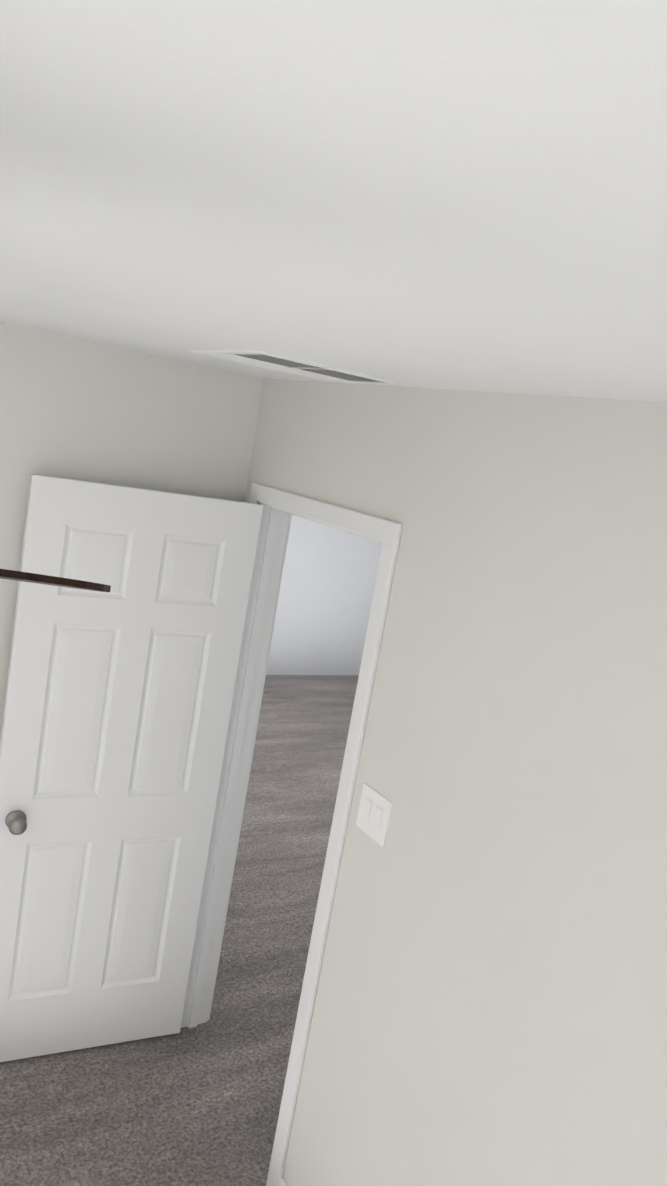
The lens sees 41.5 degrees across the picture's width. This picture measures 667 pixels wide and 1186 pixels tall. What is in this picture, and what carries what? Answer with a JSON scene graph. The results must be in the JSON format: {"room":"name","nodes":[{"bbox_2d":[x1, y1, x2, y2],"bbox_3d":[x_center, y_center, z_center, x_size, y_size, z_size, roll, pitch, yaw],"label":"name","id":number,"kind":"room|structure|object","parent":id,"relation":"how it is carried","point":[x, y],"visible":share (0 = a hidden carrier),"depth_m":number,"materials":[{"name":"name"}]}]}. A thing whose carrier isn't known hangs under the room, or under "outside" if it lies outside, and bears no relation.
{"room":"bedroom","nodes":[
{"label":"bedroom","id":0,"kind":"room"},
{"bbox_2d":[0,322,263,741],"bbox_3d":[-1.916,0.339,2.416,3.650,2.470,0.120,4,11,-33],"label":"wall","id":1,"kind":"structure","parent":0,"point":[76,409],"depth_m":2.84,"materials":[{"name":"paint"}]},
{"bbox_2d":[0,1022,275,1185],"bbox_3d":[-1.121,2.034,1.006,3.650,0.100,4.040,4,11,-33],"label":"floor carpet","id":2,"kind":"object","parent":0,"point":[182,1108],"depth_m":2.92,"materials":[{"name":"grey carpet"}]},
{"bbox_2d":[266,515,382,674],"bbox_3d":[-0.941,-0.446,8.141,4.090,2.470,0.120,4,11,-33],"label":"wall","id":3,"kind":"structure","parent":0,"point":[327,586],"depth_m":8.74,"materials":[{"name":"paint"}]},
{"bbox_2d":[0,0,666,401],"bbox_3d":[-0.684,-0.474,0.588,3.650,0.120,4.040,4,11,-33],"label":"ceiling","id":4,"kind":"structure","parent":0,"point":[456,194],"depth_m":0.66,"materials":[{"name":"paint"}]},
{"bbox_2d":[0,569,110,591],"bbox_3d":[-0.816,-0.113,0.554,1.270,0.616,1.241,4,11,-33],"label":"ceiling fan","id":5,"kind":"object","parent":4,"relation":"hanging from","point":[40,579],"visible":1,"depth_m":0.66,"materials":[{"name":"brown metal"}]},
{"bbox_2d":[191,350,401,385],"bbox_3d":[-0.107,-0.603,2.350,0.420,0.006,0.420,4,11,-33],"label":"ceiling vent","id":6,"kind":"object","parent":4,"relation":"in","point":[284,364],"visible":1,"depth_m":2.31,"materials":[{"name":"white plastic"}]},
{"bbox_2d":[245,379,666,1185],"bbox_3d":[-0.559,0.383,3.569,0.120,2.470,8.440,4,11,-33],"label":"wall","id":7,"kind":"structure","parent":0,"point":[489,1007],"depth_m":2.00,"materials":[{"name":"paint"}]},
{"bbox_2d":[278,1178,286,1185],"bbox_3d":[0.568,2.148,1.516,0.012,0.085,2.845,4,11,-33],"label":"baseboard","id":8,"kind":"structure","parent":7,"relation":"attached to","point":[282,1182],"depth_m":2.67,"materials":[{"name":"paint"}]},
{"bbox_2d":[181,483,402,1185],"bbox_3d":[-0.172,0.742,2.931,0.152,2.109,0.894,4,11,-33],"label":"door frame","id":9,"kind":"structure","parent":7,"relation":"attached to","point":[257,625],"depth_m":3.10,"materials":[{"name":"paint"}]},
{"bbox_2d":[0,474,262,1061],"bbox_3d":[-0.765,0.648,3.046,0.772,2.030,0.167,4,11,-33],"label":"entry door","id":10,"kind":"structure","parent":9,"relation":"attached to","point":[118,706],"depth_m":2.99,"materials":[{"name":"paint"}]},
{"bbox_2d":[356,783,392,846],"bbox_3d":[0.107,0.602,2.392,0.010,0.125,0.135,4,11,-33],"label":"switch plate","id":11,"kind":"object","parent":7,"relation":"attached to","point":[374,814],"visible":1,"depth_m":2.39,"materials":[{"name":"white plastic"}]},
{"label":"outside","id":12,"kind":"structure","parent":0,"visible":0},
{"bbox_2d":[207,675,358,1131],"bbox_3d":[0.474,1.522,5.741,4.090,0.100,6.200,4,11,-33],"label":"floor","id":13,"kind":"structure","parent":12,"point":[297,758],"depth_m":4.73,"materials":[{"name":"grey carpet"}]}
]}

